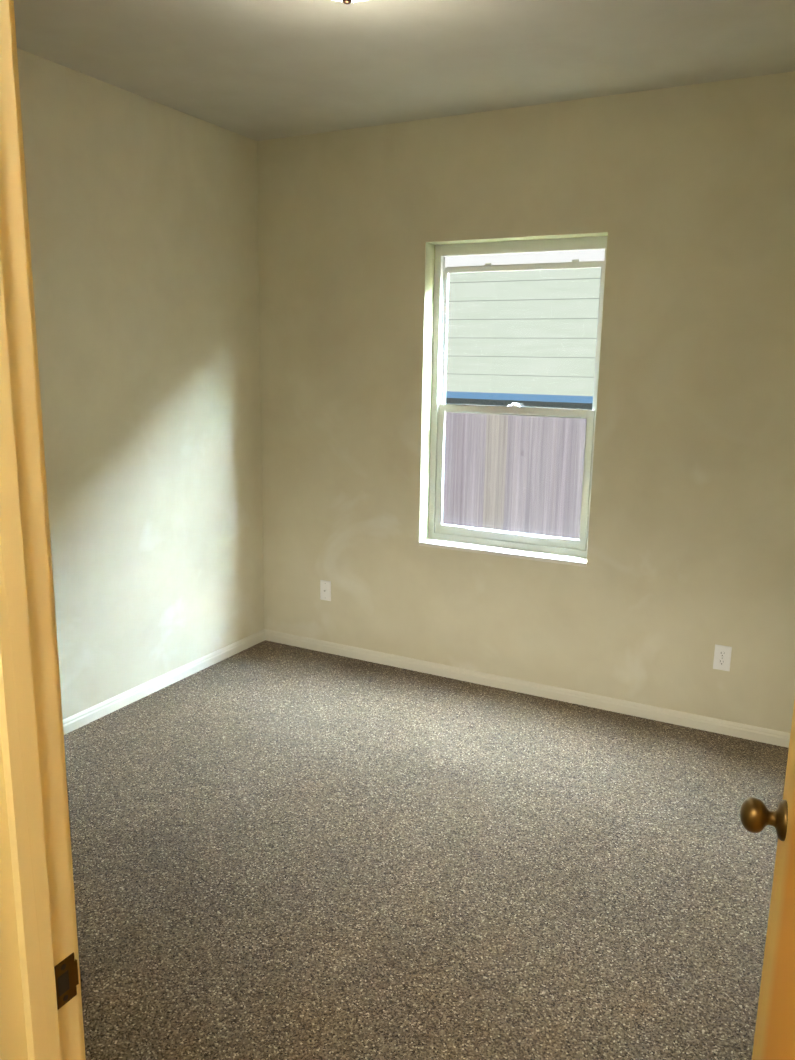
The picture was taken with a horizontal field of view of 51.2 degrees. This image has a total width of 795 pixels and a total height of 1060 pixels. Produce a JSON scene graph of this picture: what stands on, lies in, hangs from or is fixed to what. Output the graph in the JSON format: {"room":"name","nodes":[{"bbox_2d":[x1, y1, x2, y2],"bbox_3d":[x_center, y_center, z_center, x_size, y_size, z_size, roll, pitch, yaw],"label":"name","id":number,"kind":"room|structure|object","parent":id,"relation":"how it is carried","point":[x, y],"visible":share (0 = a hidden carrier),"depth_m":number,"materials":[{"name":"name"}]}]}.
{"room":"empty bedroom","nodes":[
{"label":"empty bedroom","id":0,"kind":"room"},
{"bbox_2d":[17,48,263,719],"bbox_3d":[-1.974,-0.282,2.481,0.115,2.740,4.997,7,13,27],"label":"wall","id":1,"kind":"structure","parent":0,"point":[143,220],"depth_m":3.83,"materials":[{"name":"beige paint"}]},
{"bbox_2d":[63,629,266,734],"bbox_3d":[-1.522,0.885,3.498,0.014,0.063,3.202,7,13,27],"label":"baseboard","id":2,"kind":"structure","parent":1,"relation":"attached to","point":[93,713],"depth_m":4.11,"materials":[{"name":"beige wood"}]},
{"bbox_2d":[14,0,794,140],"bbox_3d":[-0.025,-1.469,1.301,4.550,0.120,5.157,7,13,27],"label":"ceiling","id":3,"kind":"structure","parent":0,"point":[258,70],"depth_m":3.06,"materials":[{"name":"paint"}]},
{"bbox_2d":[335,0,365,4],"bbox_3d":[-0.139,-1.534,2.289,0.344,0.150,0.344,7,13,27],"label":"ceiling light","id":4,"kind":"object","parent":3,"relation":"attached to","point":[346,2],"visible":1,"depth_m":2.30,"materials":[{"name":"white glass"}]},
{"bbox_2d":[64,640,788,1059],"bbox_3d":[-0.105,1.335,1.807,4.550,0.100,5.017,7,13,27],"label":"floor","id":5,"kind":"structure","parent":0,"point":[284,852],"depth_m":2.69,"materials":[{"name":"carpet"}]},
{"bbox_2d":[257,71,794,732],"bbox_3d":[0.621,-0.549,4.008,3.270,2.740,0.160,7,13,27],"label":"wall","id":6,"kind":"structure","parent":0,"point":[681,199],"depth_m":3.81,"materials":[{"name":"beige paint"}]},
{"bbox_2d":[320,580,330,600],"bbox_3d":[-0.404,0.339,4.628,0.070,0.114,0.016,7,13,27],"label":"electrical outlet","id":7,"kind":"object","parent":6,"relation":"attached to","point":[325,590],"visible":1,"depth_m":4.63,"materials":[{"name":"white plastic"}]},
{"bbox_2d":[419,538,586,566],"bbox_3d":[0.525,0.109,4.152,0.879,0.020,0.111,7,13,27],"label":"window sill","id":8,"kind":"structure","parent":6,"relation":"attached to","point":[518,553],"depth_m":4.12,"materials":[{"name":"beige wood"}]},
{"bbox_2d":[428,236,607,557],"bbox_3d":[0.577,-0.641,4.077,0.880,1.485,0.073,7,13,27],"label":"window","id":9,"kind":"structure","parent":6,"relation":"in","point":[561,253],"depth_m":4.08,"materials":[{"name":"white plastic"}]},
{"bbox_2d":[267,630,789,747],"bbox_3d":[0.554,0.777,4.201,2.970,0.063,0.014,7,13,27],"label":"baseboard","id":10,"kind":"structure","parent":6,"relation":"attached to","point":[660,714],"depth_m":4.10,"materials":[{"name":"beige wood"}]},
{"bbox_2d":[713,644,731,670],"bbox_3d":[1.444,0.569,3.688,0.070,0.114,0.008,7,13,27],"label":"electrical outlet","id":11,"kind":"object","parent":6,"relation":"attached to","point":[722,657],"visible":1,"depth_m":3.69,"materials":[{"name":"white plastic"}]},
{"bbox_3d":[-0.932,0.020,1.107,3.040,2.750,0.115,7,13,27],"label":"wall","id":12,"kind":"structure","parent":0,"visible":0},
{"bbox_2d":[0,0,85,1059],"bbox_3d":[-0.028,0.433,0.704,0.985,2.111,0.147,7,13,27],"label":"door frame","id":13,"kind":"structure","parent":12,"relation":"in","point":[41,1014],"depth_m":0.87,"materials":[{"name":"beige paint"}]},
{"bbox_2d":[740,700,794,1059],"bbox_3d":[0.499,0.420,0.947,0.165,2.032,0.833,5,12,20],"label":"door","id":14,"kind":"structure","parent":12,"relation":"in","point":[774,1037],"depth_m":1.26,"materials":[{"name":"orange wood"}]},
{"bbox_3d":[7.318,1.520,3.278,44.000,0.100,4.100,7,13,27],"label":"ground","id":15,"kind":"structure","parent":0,"visible":0},
{"bbox_2d":[438,412,585,546],"bbox_3d":[3.400,0.373,4.082,16.090,1.698,0.146,7,13,27],"label":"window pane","id":16,"kind":"object","parent":15,"relation":"on","point":[507,486],"depth_m":5.28,"materials":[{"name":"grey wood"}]},
{"bbox_2d":[446,268,600,519],"bbox_3d":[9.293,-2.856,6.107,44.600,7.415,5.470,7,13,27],"label":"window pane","id":17,"kind":"object","parent":15,"relation":"on","point":[492,306],"depth_m":8.01,"materials":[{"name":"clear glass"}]}
]}

